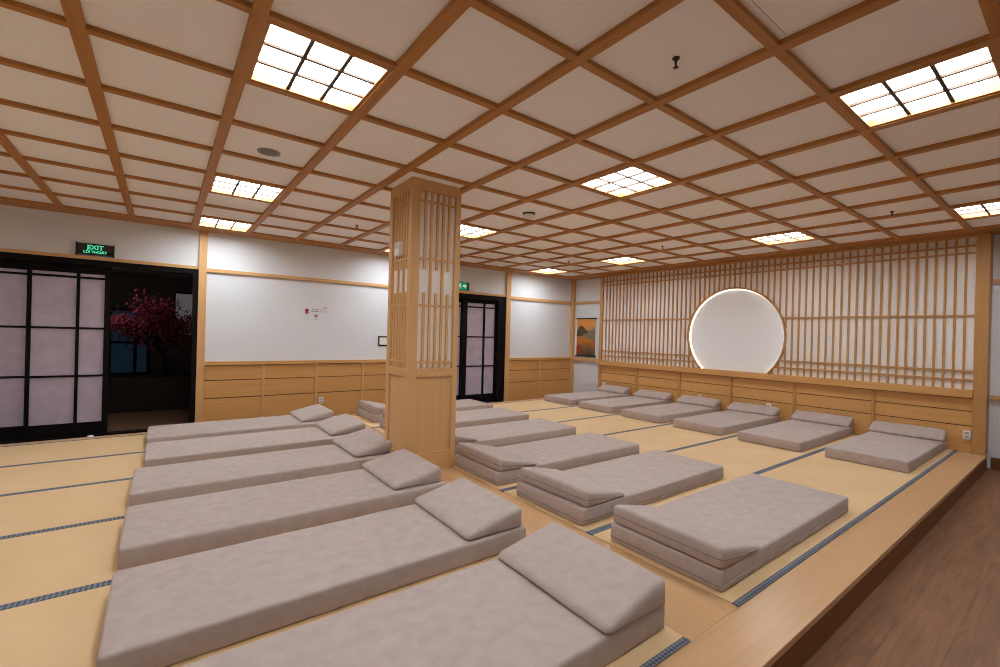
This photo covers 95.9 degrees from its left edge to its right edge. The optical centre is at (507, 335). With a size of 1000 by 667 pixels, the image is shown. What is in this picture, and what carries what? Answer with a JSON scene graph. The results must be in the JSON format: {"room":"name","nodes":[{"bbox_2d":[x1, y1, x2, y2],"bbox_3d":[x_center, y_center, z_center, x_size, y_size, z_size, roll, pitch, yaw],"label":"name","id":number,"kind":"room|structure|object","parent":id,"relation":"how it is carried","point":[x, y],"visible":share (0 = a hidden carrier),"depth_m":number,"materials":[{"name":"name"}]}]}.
{"room":"spa relaxation room","nodes":[
{"label":"spa relaxation room","id":0,"kind":"room"},
{"bbox_2d":[110,274,192,373],"bbox_3d":[-5.888,-0.131,7.311,8.800,2.615,4.130,1,0,-37],"label":"wall","id":1,"kind":"structure","parent":0,"point":[122,286],"depth_m":8.92,"materials":[{"name":"grey"}]},
{"bbox_2d":[109,308,149,374],"bbox_3d":[-7.479,0.118,8.481,1.210,1.264,0.050,1,0,-37],"label":"window","id":2,"kind":"structure","parent":1,"relation":"in","point":[123,361],"depth_m":8.63,"materials":[{"name":"blue"}]},
{"bbox_2d":[174,292,192,336],"bbox_3d":[-6.434,-0.420,9.266,0.670,0.890,0.050,1,0,-37],"label":"wall panel","id":3,"kind":"object","parent":1,"relation":"attached to","point":[184,298],"visible":0.2,"depth_m":9.15,"materials":[{"name":"grey"}]},
{"bbox_2d":[111,268,192,279],"bbox_3d":[-5.906,-1.174,7.370,8.500,0.130,4.280,1,0,-37],"label":"ceiling","id":4,"kind":"structure","parent":0,"point":[115,271],"depth_m":8.37,"materials":[{"name":"grey"}]},
{"bbox_2d":[0,204,571,361],"bbox_3d":[-2.651,-0.119,7.107,10.800,2.765,0.120,1,0,-37],"label":"wall","id":5,"kind":"structure","parent":0,"point":[249,318],"depth_m":6.56,"materials":[{"name":"white"}]},
{"bbox_2d":[75,241,114,257],"bbox_3d":[-4.849,-1.003,5.315,0.339,0.156,0.034,1,0,-37],"label":"exit sign","id":6,"kind":"object","parent":5,"relation":"attached to","point":[81,248],"visible":1,"depth_m":5.30,"materials":[{"name":"black plastic"}]},
{"bbox_2d":[0,251,198,443],"bbox_3d":[-5.446,0.145,4.953,3.355,2.091,0.145,1,0,-37],"label":"door","id":7,"kind":"structure","parent":5,"relation":"in","point":[55,311],"depth_m":5.17,"materials":[{"name":"black"}]},
{"bbox_2d":[0,248,198,268],"bbox_3d":[-5.465,-0.921,4.850,3.556,0.040,0.030,1,0,-37],"label":"trim","id":8,"kind":"structure","parent":5,"relation":"attached to","point":[1,249],"depth_m":5.30,"materials":[{"name":"brown wood"}]},
{"bbox_2d":[195,231,207,422],"bbox_3d":[-4.034,-0.071,5.950,0.088,2.596,0.045,1,0,-37],"label":"trim","id":9,"kind":"structure","parent":5,"relation":"attached to","point":[203,240],"depth_m":5.93,"materials":[{"name":"brown wood"}]},
{"bbox_2d":[203,359,385,421],"bbox_3d":[-2.847,0.819,6.874,2.956,0.879,0.045,1,0,-37],"label":"wainscot","id":10,"kind":"structure","parent":5,"relation":"attached to","point":[233,390],"depth_m":6.58,"materials":[{"name":"brown wood"}]},
{"bbox_2d":[207,268,387,287],"bbox_3d":[-2.807,-0.835,6.878,2.956,0.048,0.030,1,0,-37],"label":"trim","id":11,"kind":"structure","parent":5,"relation":"attached to","point":[208,269],"depth_m":6.61,"materials":[{"name":"brown wood"}]},
{"bbox_2d":[378,336,386,345],"bbox_3d":[-2.056,0.096,7.479,0.174,0.164,0.016,1,0,-37],"label":"thermostat","id":12,"kind":"object","parent":5,"relation":"attached to","point":[382,340],"visible":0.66,"depth_m":7.47,"materials":[{"name":"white plastic"}]},
{"bbox_2d":[459,282,468,290],"bbox_3d":[-0.855,-0.916,8.362,0.345,0.150,0.030,1,0,-37],"label":"exit sign","id":13,"kind":"object","parent":5,"relation":"attached to","point":[462,285],"visible":0.69,"depth_m":8.39,"materials":[{"name":"green plastic"}]},
{"bbox_2d":[456,293,505,402],"bbox_3d":[-0.850,0.264,8.460,1.919,2.091,0.145,1,0,-37],"label":"door","id":14,"kind":"structure","parent":5,"relation":"in","point":[481,318],"depth_m":8.72,"materials":[{"name":"black"}]},
{"bbox_2d":[459,291,505,296],"bbox_3d":[-0.790,-0.800,8.417,1.919,0.040,0.030,1,0,-37],"label":"trim","id":15,"kind":"structure","parent":5,"relation":"attached to","point":[466,292],"depth_m":8.64,"materials":[{"name":"brown wood"}]},
{"bbox_2d":[504,272,511,400],"bbox_3d":[0.001,0.034,9.028,0.113,2.596,0.045,1,0,-37],"label":"trim","id":16,"kind":"structure","parent":5,"relation":"attached to","point":[508,274],"depth_m":9.01,"materials":[{"name":"brown wood"}]},
{"bbox_2d":[508,357,570,400],"bbox_3d":[0.711,0.911,9.587,1.730,0.879,0.045,1,0,-37],"label":"wainscot","id":17,"kind":"structure","parent":5,"relation":"attached to","point":[529,378],"depth_m":9.54,"materials":[{"name":"brown wood"}]},
{"bbox_2d":[511,296,571,303],"bbox_3d":[0.750,-0.738,9.592,1.730,0.058,0.030,1,0,-37],"label":"trim","id":18,"kind":"structure","parent":5,"relation":"attached to","point":[512,297],"depth_m":9.54,"materials":[{"name":"brown wood"}]},
{"bbox_2d":[569,280,575,392],"bbox_3d":[1.461,0.072,10.123,0.078,2.596,0.075,1,0,-37],"label":"trim","id":19,"kind":"structure","parent":5,"relation":"attached to","point":[573,283],"depth_m":10.09,"materials":[{"name":"brown wood"}]},
{"bbox_2d":[0,0,999,280],"bbox_3d":[0.404,-1.276,3.060,10.700,0.055,10.220,1,0,-37],"label":"ceiling","id":20,"kind":"structure","parent":0,"point":[123,110],"depth_m":2.75,"materials":[{"name":"white"}]},
{"bbox_2d":[198,217,252,231],"bbox_3d":[-3.483,-1.392,5.573,0.542,0.064,0.556,1,0,-37],"label":"ceiling lamp","id":21,"kind":"object","parent":20,"relation":"attached to","point":[206,222],"visible":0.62,"depth_m":5.67,"materials":[{"name":"white plastic"}]},
{"bbox_2d":[200,218,248,227],"bbox_3d":[-3.482,-1.407,5.573,0.538,0.012,0.552,1,0,-37],"label":"diffuser","id":22,"kind":"object","parent":21,"relation":"attached to","point":[203,221],"depth_m":5.65,"materials":[{"name":"white"}]},
{"bbox_2d":[200,219,249,228],"bbox_3d":[-3.483,-1.371,5.573,0.506,0.012,0.520,1,0,-37],"label":"grille","id":23,"kind":"object","parent":21,"relation":"attached to","point":[213,223],"depth_m":5.66,"materials":[{"name":"brown wood"}]},
{"bbox_2d":[209,176,283,202],"bbox_3d":[-2.392,-1.362,4.142,0.542,0.064,0.556,1,0,-37],"label":"ceiling lamp","id":24,"kind":"object","parent":20,"relation":"attached to","point":[222,185],"visible":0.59,"depth_m":4.21,"materials":[{"name":"white plastic"}]},
{"bbox_2d":[213,180,278,197],"bbox_3d":[-2.392,-1.341,4.142,0.506,0.012,0.520,1,0,-37],"label":"grille","id":25,"kind":"object","parent":24,"relation":"attached to","point":[229,187],"depth_m":4.21,"materials":[{"name":"brown wood"}]},
{"bbox_2d":[257,148,279,156],"bbox_3d":[-1.729,-1.326,3.275,0.150,0.008,0.150,1,0,-37],"label":"ceiling speaker","id":26,"kind":"object","parent":20,"relation":"attached to","point":[265,151],"visible":1,"depth_m":3.27,"materials":[{"name":"grey plastic"}]},
{"bbox_2d":[260,149,276,154],"bbox_3d":[-1.729,-1.325,3.275,0.124,0.004,0.124,1,0,-37],"label":"grille","id":27,"kind":"object","parent":26,"relation":"attached to","point":[263,151],"depth_m":3.26,"materials":[{"name":"grey"}]},
{"bbox_2d":[247,21,391,112],"bbox_3d":[-0.937,-1.321,2.233,0.542,0.064,0.556,1,0,-37],"label":"ceiling lamp","id":28,"kind":"object","parent":20,"relation":"attached to","point":[287,60],"visible":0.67,"depth_m":2.25,"materials":[{"name":"white plastic"}]},
{"bbox_2d":[257,40,374,100],"bbox_3d":[-0.937,-1.300,2.234,0.506,0.012,0.520,1,0,-37],"label":"grille","id":29,"kind":"object","parent":28,"relation":"attached to","point":[288,87],"depth_m":2.28,"materials":[{"name":"brown wood"}]},
{"bbox_2d":[460,225,495,238],"bbox_3d":[-0.484,-1.312,5.597,0.542,0.064,0.556,1,0,-37],"label":"ceiling lamp","id":30,"kind":"object","parent":20,"relation":"attached to","point":[466,231],"visible":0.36,"depth_m":5.69,"materials":[{"name":"white plastic"}]},
{"bbox_2d":[461,227,488,235],"bbox_3d":[-0.484,-1.291,5.597,0.506,0.012,0.520,1,0,-37],"label":"grille","id":31,"kind":"object","parent":30,"relation":"attached to","point":[465,231],"depth_m":5.69,"materials":[{"name":"brown wood"}]},
{"bbox_2d":[461,225,489,234],"bbox_3d":[-0.483,-1.327,5.597,0.538,0.012,0.552,1,0,-37],"label":"diffuser","id":32,"kind":"object","parent":30,"relation":"attached to","point":[462,226],"depth_m":5.67,"materials":[{"name":"white"}]},
{"bbox_2d":[523,212,534,218],"bbox_3d":[0.228,-1.255,4.735,0.132,0.050,0.132,1,0,-37],"label":"smoke detector","id":33,"kind":"object","parent":20,"relation":"attached to","point":[528,215],"visible":1,"depth_m":4.69,"materials":[{"name":"white plastic"}]},
{"bbox_2d":[531,269,565,273],"bbox_3d":[0.810,-1.281,8.848,0.542,0.064,0.556,1,0,-37],"label":"ceiling lamp","id":34,"kind":"object","parent":20,"relation":"attached to","point":[545,271],"visible":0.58,"depth_m":8.94,"materials":[{"name":"white plastic"}]},
{"bbox_2d":[536,269,559,272],"bbox_3d":[0.809,-1.260,8.848,0.506,0.012,0.520,1,0,-37],"label":"grille","id":35,"kind":"object","parent":34,"relation":"attached to","point":[545,270],"depth_m":8.91,"materials":[{"name":"plastic"}]},
{"bbox_2d":[601,257,644,264],"bbox_3d":[1.901,-1.251,7.416,0.542,0.064,0.556,1,0,-37],"label":"ceiling lamp","id":36,"kind":"object","parent":20,"relation":"attached to","point":[626,260],"visible":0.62,"depth_m":7.52,"materials":[{"name":"white plastic"}]},
{"bbox_2d":[607,258,636,262],"bbox_3d":[1.900,-1.230,7.416,0.506,0.012,0.520,1,0,-37],"label":"grille","id":37,"kind":"object","parent":36,"relation":"attached to","point":[621,260],"depth_m":7.52,"materials":[{"name":"brown wood"}]},
{"bbox_2d":[611,257,633,261],"bbox_3d":[1.901,-1.266,7.416,0.538,0.012,0.552,1,0,-37],"label":"diffuser","id":38,"kind":"object","parent":36,"relation":"attached to","point":[625,259],"depth_m":7.47,"materials":[{"name":"white"}]},
{"bbox_2d":[580,166,674,197],"bbox_3d":[0.971,-1.272,3.689,0.542,0.064,0.556,1,0,-37],"label":"ceiling lamp","id":39,"kind":"object","parent":20,"relation":"attached to","point":[632,180],"visible":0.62,"depth_m":3.74,"materials":[{"name":"white plastic"}]},
{"bbox_2d":[594,171,659,192],"bbox_3d":[0.970,-1.251,3.689,0.506,0.012,0.520,1,0,-37],"label":"grille","id":40,"kind":"object","parent":39,"relation":"attached to","point":[620,181],"depth_m":3.74,"materials":[{"name":"brown wood"}]},
{"bbox_2d":[590,167,664,192],"bbox_3d":[0.971,-1.287,3.689,0.538,0.012,0.552,1,0,-37],"label":"diffuser","id":41,"kind":"object","parent":39,"relation":"attached to","point":[630,171],"depth_m":3.75,"materials":[{"name":"white"}]},
{"bbox_2d":[750,232,815,244],"bbox_3d":[3.356,-1.210,5.508,0.542,0.064,0.556,1,0,-37],"label":"ceiling lamp","id":42,"kind":"object","parent":20,"relation":"attached to","point":[797,236],"visible":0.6,"depth_m":5.58,"materials":[{"name":"white plastic"}]},
{"bbox_2d":[756,233,806,242],"bbox_3d":[3.355,-1.189,5.508,0.506,0.012,0.520,1,0,-37],"label":"grille","id":43,"kind":"object","parent":42,"relation":"attached to","point":[790,237],"depth_m":5.58,"materials":[{"name":"plastic"}]},
{"bbox_2d":[759,232,804,240],"bbox_3d":[3.356,-1.225,5.508,0.538,0.012,0.552,1,0,-37],"label":"diffuser","id":44,"kind":"object","parent":42,"relation":"attached to","point":[801,235],"depth_m":5.57,"materials":[{"name":"white"}]},
{"bbox_2d":[751,0,859,34],"bbox_3d":[1.111,-1.254,1.527,0.507,0.008,0.503,1,0,-37],"label":"ceiling hatch","id":45,"kind":"object","parent":20,"relation":"attached to","point":[789,16],"visible":1,"depth_m":1.74,"materials":[{"name":"grey"}]},
{"bbox_2d":[836,45,999,128],"bbox_3d":[2.062,-1.242,2.257,0.542,0.064,0.556,1,0,-37],"label":"ceiling lamp","id":46,"kind":"object","parent":20,"relation":"attached to","point":[975,74],"visible":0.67,"depth_m":2.27,"materials":[{"name":"white plastic"}]},
{"bbox_2d":[850,59,997,116],"bbox_3d":[2.061,-1.221,2.257,0.506,0.012,0.520,1,0,-37],"label":"grille","id":47,"kind":"object","parent":46,"relation":"attached to","point":[951,100],"depth_m":2.28,"materials":[{"name":"brown wood"}]},
{"bbox_2d":[951,202,999,218],"bbox_3d":[4.447,-1.180,4.077,0.542,0.064,0.556,1,0,-37],"label":"ceiling lamp","id":48,"kind":"object","parent":20,"relation":"attached to","point":[993,208],"visible":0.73,"depth_m":4.25,"materials":[{"name":"white plastic"}]},
{"bbox_2d":[957,204,999,214],"bbox_3d":[4.446,-1.159,4.077,0.506,0.012,0.520,1,0,-37],"label":"grille","id":49,"kind":"object","parent":48,"relation":"attached to","point":[986,209],"depth_m":4.24,"materials":[{"name":"plastic"}]},
{"bbox_2d":[958,202,999,212],"bbox_3d":[4.447,-1.195,4.077,0.538,0.012,0.552,1,0,-37],"label":"diffuser","id":50,"kind":"object","parent":48,"relation":"attached to","point":[996,207],"depth_m":4.23,"materials":[{"name":"white"}]},
{"bbox_2d":[107,409,999,666],"bbox_3d":[-1.442,1.348,4.400,12.100,0.100,14.500,1,0,-37],"label":"floor","id":51,"kind":"structure","parent":0,"point":[939,606],"depth_m":2.38,"materials":[{"name":"brown wood"}]},
{"bbox_2d":[108,289,191,413],"bbox_3d":[-5.851,0.216,7.446,1.357,1.924,2.182,2,0,42],"label":"blossom tree","id":52,"kind":"object","parent":51,"relation":"on","point":[165,391],"visible":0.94,"depth_m":7.17,"materials":[{"name":"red plant"}]},
{"bbox_2d":[0,398,986,666],"bbox_3d":[-0.516,1.240,4.073,10.170,0.165,5.628,1,0,-37],"label":"platform","id":53,"kind":"object","parent":51,"relation":"on","point":[787,622],"visible":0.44,"depth_m":2.21,"materials":[{"name":"wood"}]},
{"bbox_2d":[0,517,123,607],"bbox_3d":[-2.306,1.109,2.206,4.255,0.006,0.876,1,0,-37],"label":"mat","id":54,"kind":"object","parent":53,"relation":"on","point":[42,564],"visible":0.44,"depth_m":2.22,"materials":[{"name":"beige wicker"}]},
{"bbox_2d":[117,469,446,569],"bbox_3d":[-1.327,1.076,2.931,1.792,0.109,0.658,1,0,-37],"label":"mattress","id":55,"kind":"object","parent":54,"relation":"on","point":[153,532],"visible":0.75,"depth_m":2.64,"materials":[{"name":"fabric"}]},
{"bbox_2d":[362,449,440,489],"bbox_3d":[-0.805,0.983,3.376,0.363,0.107,0.652,1,0,-37],"label":"pillow","id":56,"kind":"object","parent":55,"relation":"on","point":[402,468],"visible":1,"depth_m":3.26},
{"bbox_2d":[0,478,132,537],"bbox_3d":[-2.837,1.094,2.903,4.255,0.006,0.876,1,0,-37],"label":"mat","id":57,"kind":"object","parent":53,"relation":"on","point":[42,510],"visible":0.44,"depth_m":2.87,"materials":[{"name":"beige wicker"}]},
{"bbox_2d":[129,444,387,505],"bbox_3d":[-1.863,1.061,3.636,1.792,0.109,0.661,1,0,-37],"label":"mattress","id":58,"kind":"object","parent":57,"relation":"on","point":[152,484],"visible":0.73,"depth_m":3.37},
{"bbox_2d":[332,428,391,456],"bbox_3d":[-1.323,0.969,4.129,0.363,0.106,0.653,1,0,-38],"label":"pillow","id":59,"kind":"object","parent":58,"relation":"on","point":[364,442],"visible":0.95,"depth_m":4.00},
{"bbox_2d":[0,452,144,495],"bbox_3d":[-3.368,1.079,3.599,4.255,0.006,0.876,1,0,-37],"label":"mat","id":60,"kind":"object","parent":53,"relation":"on","point":[16,479],"visible":0.44,"depth_m":3.52,"materials":[{"name":"beige wicker"}]},
{"bbox_2d":[144,426,346,466],"bbox_3d":[-2.380,1.047,4.354,1.745,0.109,0.660,1,0,-37],"label":"mattress","id":61,"kind":"object","parent":60,"relation":"on","point":[206,448],"visible":0.7,"depth_m":4.11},
{"bbox_2d":[315,413,364,435],"bbox_3d":[-1.816,0.955,4.886,0.362,0.107,0.651,1,0,-37],"label":"pillow","id":62,"kind":"object","parent":61,"relation":"on","point":[346,423],"visible":0.97,"depth_m":4.75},
{"bbox_2d":[0,434,146,466],"bbox_3d":[-3.898,1.064,4.295,4.255,0.006,0.876,1,0,-37],"label":"mat","id":63,"kind":"object","parent":53,"relation":"on","point":[25,454],"visible":0.44,"depth_m":4.17,"materials":[{"name":"beige wicker"}]},
{"bbox_2d":[146,415,317,443],"bbox_3d":[-2.904,1.032,5.036,1.748,0.109,0.661,1,0,-37],"label":"mattress","id":64,"kind":"object","parent":63,"relation":"on","point":[172,432],"visible":0.62,"depth_m":4.80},
{"bbox_2d":[290,404,332,421],"bbox_3d":[-2.395,0.939,5.507,0.361,0.106,0.653,1,0,-37],"label":"pillow","id":65,"kind":"object","parent":64,"relation":"on","point":[317,412],"visible":0.95,"depth_m":5.35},
{"bbox_2d":[0,554,498,666],"bbox_3d":[-1.776,1.123,1.510,4.255,0.006,0.876,1,0,-37],"label":"mat","id":66,"kind":"object","parent":53,"relation":"on","point":[65,629],"visible":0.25,"depth_m":1.73,"materials":[{"name":"beige wicker"}]},
{"bbox_2d":[96,504,525,666],"bbox_3d":[-0.794,1.091,2.233,1.791,0.109,0.660,1,0,-37],"label":"mattress","id":67,"kind":"object","parent":66,"relation":"on","point":[164,613],"visible":0.81,"depth_m":1.93,"materials":[{"name":"fabric"}]},
{"bbox_2d":[415,478,520,539],"bbox_3d":[-0.248,0.999,2.664,0.363,0.106,0.651,1,0,-37],"label":"pillow","id":68,"kind":"object","parent":67,"relation":"on","point":[470,510],"visible":1,"depth_m":2.56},
{"bbox_2d":[384,176,461,468],"bbox_3d":[-0.756,-0.077,4.022,0.468,2.456,0.454,1,0,-37],"label":"pillar","id":69,"kind":"structure","parent":53,"relation":"on","point":[420,396],"depth_m":3.86,"materials":[{"name":"brown wood"}]},
{"bbox_2d":[394,241,402,256],"bbox_3d":[-0.938,-0.740,3.869,0.058,0.117,0.095,1,0,-37],"label":"sensor","id":70,"kind":"object","parent":69,"relation":"attached to","point":[398,248],"visible":1,"depth_m":3.84,"materials":[{"name":"white plastic"}]},
{"bbox_2d":[353,399,578,427],"bbox_3d":[0.130,1.169,7.368,5.100,0.006,0.876,1,0,-37],"label":"mat","id":71,"kind":"object","parent":53,"relation":"on","point":[530,405],"visible":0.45,"depth_m":7.46,"materials":[{"name":"beige wicker"}]},
{"bbox_2d":[357,399,492,422],"bbox_3d":[-1.153,1.078,6.582,1.875,0.108,0.670,1,0,-37],"label":"mattress","id":72,"kind":"object","parent":71,"relation":"on","point":[464,404],"visible":0.38,"depth_m":6.61,"materials":[{"name":"beige"}]},
{"bbox_2d":[359,400,384,413],"bbox_3d":[-1.728,0.958,6.141,0.400,0.102,0.664,1,0,-36],"label":"pillow","id":73,"kind":"object","parent":72,"relation":"on","point":[373,407],"visible":0.66,"depth_m":5.95,"materials":[{"name":"beige fabric"}]},
{"bbox_2d":[544,391,630,404],"bbox_3d":[1.514,1.147,8.391,1.641,0.108,0.668,1,0,-37],"label":"mattress","id":74,"kind":"object","parent":71,"relation":"on","point":[573,398],"visible":0.74,"depth_m":8.09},
{"bbox_2d":[597,384,629,393],"bbox_3d":[2.076,1.050,8.838,0.220,0.115,0.683,1,0,-37],"label":"pillow","id":75,"kind":"object","parent":74,"relation":"on","point":[608,388],"visible":1,"depth_m":8.76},
{"bbox_2d":[373,406,620,433],"bbox_3d":[0.661,1.183,6.672,5.100,0.006,0.876,1,0,-37],"label":"mat","id":76,"kind":"object","parent":53,"relation":"on","point":[574,412],"visible":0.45,"depth_m":6.79,"materials":[{"name":"beige wicker"}]},
{"bbox_2d":[380,407,528,428],"bbox_3d":[-0.630,1.092,5.819,1.850,0.110,0.670,1,0,-37],"label":"mattress","id":77,"kind":"object","parent":76,"relation":"on","point":[467,418],"visible":0.45,"depth_m":5.88,"materials":[{"name":"beige"}]},
{"bbox_2d":[579,396,671,413],"bbox_3d":[2.038,1.161,7.691,1.658,0.108,0.668,1,0,-37],"label":"mattress","id":78,"kind":"object","parent":76,"relation":"on","point":[610,405],"visible":0.77,"depth_m":7.40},
{"bbox_2d":[633,389,671,399],"bbox_3d":[2.612,1.066,8.140,0.217,0.115,0.681,1,0,-37],"label":"pillow","id":79,"kind":"object","parent":78,"relation":"on","point":[642,393],"visible":1,"depth_m":8.06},
{"bbox_2d":[452,423,737,490],"bbox_3d":[1.722,1.213,5.279,5.100,0.006,0.876,1,0,-37],"label":"mat","id":80,"kind":"object","parent":53,"relation":"on","point":[667,437],"visible":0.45,"depth_m":5.30,"materials":[{"name":"beige plant"}]},
{"bbox_2d":[455,432,638,485],"bbox_3d":[0.434,1.122,4.272,1.783,0.108,0.670,1,0,-37],"label":"mattress","id":81,"kind":"object","parent":80,"relation":"on","point":[563,453],"visible":0.85,"depth_m":4.15,"materials":[{"name":"beige"}]},
{"bbox_2d":[458,442,536,470],"bbox_3d":[-0.097,1.003,3.856,0.400,0.103,0.663,1,0,-37],"label":"pillow","id":82,"kind":"object","parent":81,"relation":"on","point":[498,459],"visible":1,"depth_m":3.68,"materials":[{"name":"beige fabric"}]},
{"bbox_2d":[673,410,779,435],"bbox_3d":[3.084,1.190,6.290,1.694,0.109,0.668,1,0,-37],"label":"mattress","id":83,"kind":"object","parent":80,"relation":"on","point":[721,423],"visible":0.85,"depth_m":5.99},
{"bbox_2d":[727,402,779,415],"bbox_3d":[3.668,1.095,6.751,0.219,0.115,0.685,1,0,-38],"label":"pillow","id":84,"kind":"object","parent":83,"relation":"on","point":[736,406],"visible":1,"depth_m":6.69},
{"bbox_2d":[558,414,672,434],"bbox_3d":[1.191,1.198,5.975,5.100,0.006,0.876,1,0,-37],"label":"mat","id":85,"kind":"object","parent":53,"relation":"on","point":[610,424],"visible":0.29,"depth_m":6.08,"materials":[{"name":"beige plant"}]},
{"bbox_2d":[455,418,575,453],"bbox_3d":[-0.100,1.107,5.040,1.830,0.109,0.670,1,0,-37],"label":"mattress","id":86,"kind":"object","parent":85,"relation":"on","point":[530,430],"visible":0.56,"depth_m":5.02,"materials":[{"name":"beige"}]},
{"bbox_2d":[455,431,476,443],"bbox_3d":[-0.645,0.989,4.616,0.399,0.102,0.663,1,0,-39],"label":"pillow","id":87,"kind":"object","parent":86,"relation":"on","point":[459,437],"visible":0.31,"depth_m":4.40,"materials":[{"name":"beige fabric"}]},
{"bbox_2d":[621,402,720,422],"bbox_3d":[2.560,1.176,6.990,1.676,0.108,0.670,1,0,-37],"label":"mattress","id":88,"kind":"object","parent":85,"relation":"on","point":[662,413],"visible":0.82,"depth_m":6.70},
{"bbox_2d":[676,395,720,406],"bbox_3d":[3.143,1.080,7.446,0.220,0.115,0.682,1,0,-37],"label":"pillow","id":89,"kind":"object","parent":88,"relation":"on","point":[702,401],"visible":1,"depth_m":7.38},
{"bbox_2d":[604,625,689,666],"bbox_3d":[-1.245,1.138,0.814,4.255,0.006,0.876,1,0,-37],"label":"mat","id":90,"kind":"object","parent":53,"relation":"on","point":[651,652],"visible":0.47,"depth_m":1.69,"materials":[{"name":"wicker"}]},
{"bbox_2d":[183,558,664,666],"bbox_3d":[-0.277,1.105,1.554,1.794,0.109,0.693,1,0,-37],"label":"mattress","id":91,"kind":"object","parent":90,"relation":"on","point":[487,614],"visible":0.7,"depth_m":1.60,"materials":[{"name":"fabric"}]},
{"bbox_2d":[498,522,664,633],"bbox_3d":[0.297,1.014,1.975,0.365,0.106,0.687,1,0,-36],"label":"pillow","id":92,"kind":"object","parent":91,"relation":"on","point":[606,589],"visible":1,"depth_m":1.87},
{"bbox_2d":[502,434,857,533],"bbox_3d":[2.253,1.228,4.583,5.100,0.006,0.876,1,0,-37],"label":"mat","id":93,"kind":"object","parent":53,"relation":"on","point":[738,458],"visible":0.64,"depth_m":4.47,"materials":[{"name":"beige plant"}]},
{"bbox_2d":[516,450,723,525],"bbox_3d":[0.952,1.136,3.564,1.748,0.109,0.670,1,0,-37],"label":"mattress","id":94,"kind":"object","parent":93,"relation":"on","point":[651,476],"visible":0.88,"depth_m":3.41,"materials":[{"name":"beige"}]},
{"bbox_2d":[520,467,624,506],"bbox_3d":[0.442,1.019,3.170,0.400,0.102,0.663,1,0,-38],"label":"pillow","id":95,"kind":"object","parent":94,"relation":"on","point":[584,492],"visible":1,"depth_m":3.01,"materials":[{"name":"beige fabric"}]},
{"bbox_2d":[738,419,853,451],"bbox_3d":[3.599,1.205,5.583,1.727,0.108,0.669,1,0,-37],"label":"mattress","id":96,"kind":"object","parent":93,"relation":"on","point":[793,435],"visible":0.91,"depth_m":5.28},
{"bbox_2d":[790,410,852,426],"bbox_3d":[4.205,1.110,6.056,0.218,0.115,0.682,1,0,-37],"label":"pillow","id":97,"kind":"object","parent":96,"relation":"on","point":[837,420],"visible":1,"depth_m":6.00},
{"bbox_2d":[590,449,956,606],"bbox_3d":[2.783,1.242,3.887,5.100,0.006,0.876,1,0,-37],"label":"mat","id":98,"kind":"object","parent":53,"relation":"on","point":[866,488],"visible":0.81,"depth_m":3.53,"materials":[{"name":"beige plant"}]},
{"bbox_2d":[610,473,848,591],"bbox_3d":[1.485,1.151,2.873,1.758,0.108,0.670,1,0,-37],"label":"mattress","id":99,"kind":"object","parent":98,"relation":"on","point":[775,515],"visible":0.79,"depth_m":2.71,"materials":[{"name":"beige"}]},
{"bbox_2d":[613,505,759,568],"bbox_3d":[0.953,1.033,2.456,0.399,0.102,0.664,1,0,-36],"label":"pillow","id":100,"kind":"object","parent":99,"relation":"on","point":[718,548],"visible":1,"depth_m":2.31,"materials":[{"name":"beige fabric"}]},
{"bbox_2d":[825,431,946,472],"bbox_3d":[4.141,1.220,4.895,1.702,0.109,0.668,1,0,-37],"label":"mattress","id":101,"kind":"object","parent":98,"relation":"on","point":[900,453],"visible":0.94,"depth_m":4.59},
{"bbox_2d":[868,420,946,440],"bbox_3d":[4.727,1.124,5.349,0.217,0.115,0.681,1,0,-38],"label":"pillow","id":102,"kind":"object","parent":101,"relation":"on","point":[922,432],"visible":1,"depth_m":5.30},
{"bbox_2d":[573,234,999,467],"bbox_3d":[4.556,0.073,6.254,0.150,2.765,10.220,1,0,-37],"label":"wall","id":103,"kind":"structure","parent":0,"point":[585,372],"depth_m":5.03,"materials":[{"name":"white"}]},
{"bbox_2d":[572,357,597,361],"bbox_3d":[1.744,0.531,9.751,0.060,0.068,0.875,1,0,-37],"label":"trim","id":104,"kind":"structure","parent":103,"relation":"attached to","point":[573,358],"depth_m":9.77,"materials":[{"name":"brown wood"}]},
{"bbox_2d":[575,313,596,357],"bbox_3d":[1.712,-0.012,9.834,0.032,0.960,0.585,1,0,-37],"label":"scroll","id":105,"kind":"object","parent":103,"relation":"attached to","point":[585,347],"visible":1,"depth_m":9.83,"materials":[{"name":"orange paper"}]},
{"bbox_2d":[598,276,603,390],"bbox_3d":[1.990,0.004,9.347,0.180,2.431,0.072,1,0,-37],"label":"trim","id":106,"kind":"structure","parent":103,"relation":"attached to","point":[602,278],"depth_m":9.28,"materials":[{"name":"brown wood"}]},
{"bbox_2d":[600,361,972,452],"bbox_3d":[3.593,0.914,7.178,0.225,0.700,5.352,1,0,-37],"label":"wainscot","id":107,"kind":"structure","parent":103,"relation":"attached to","point":[948,409],"depth_m":6.20,"materials":[{"name":"brown wood"}]},
{"bbox_2d":[602,234,976,389],"bbox_3d":[3.643,-0.302,7.189,0.182,1.734,5.352,1,0,-37],"label":"lattice screen","id":108,"kind":"object","parent":103,"relation":"attached to","point":[904,312],"visible":0.94,"depth_m":6.01,"materials":[{"name":"brown wood"}]},
{"bbox_2d":[687,287,786,373],"bbox_3d":[3.593,-0.089,7.165,0.082,1.338,1.544,1,0,-37],"label":"decorative panel","id":109,"kind":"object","parent":108,"relation":"attached to","point":[734,328],"depth_m":7.14,"materials":[{"name":"white"}]},
{"bbox_2d":[971,232,993,455],"bbox_3d":[5.277,0.095,5.011,0.210,2.431,0.108,1,0,-37],"label":"trim","id":110,"kind":"structure","parent":103,"relation":"attached to","point":[985,241],"depth_m":4.95,"materials":[{"name":"brown wood"}]},
{"bbox_2d":[990,457,999,469],"bbox_3d":[6.457,1.446,3.574,0.020,0.125,3.608,1,0,-37],"label":"baseboard","id":111,"kind":"structure","parent":103,"relation":"attached to","point":[994,462],"depth_m":4.97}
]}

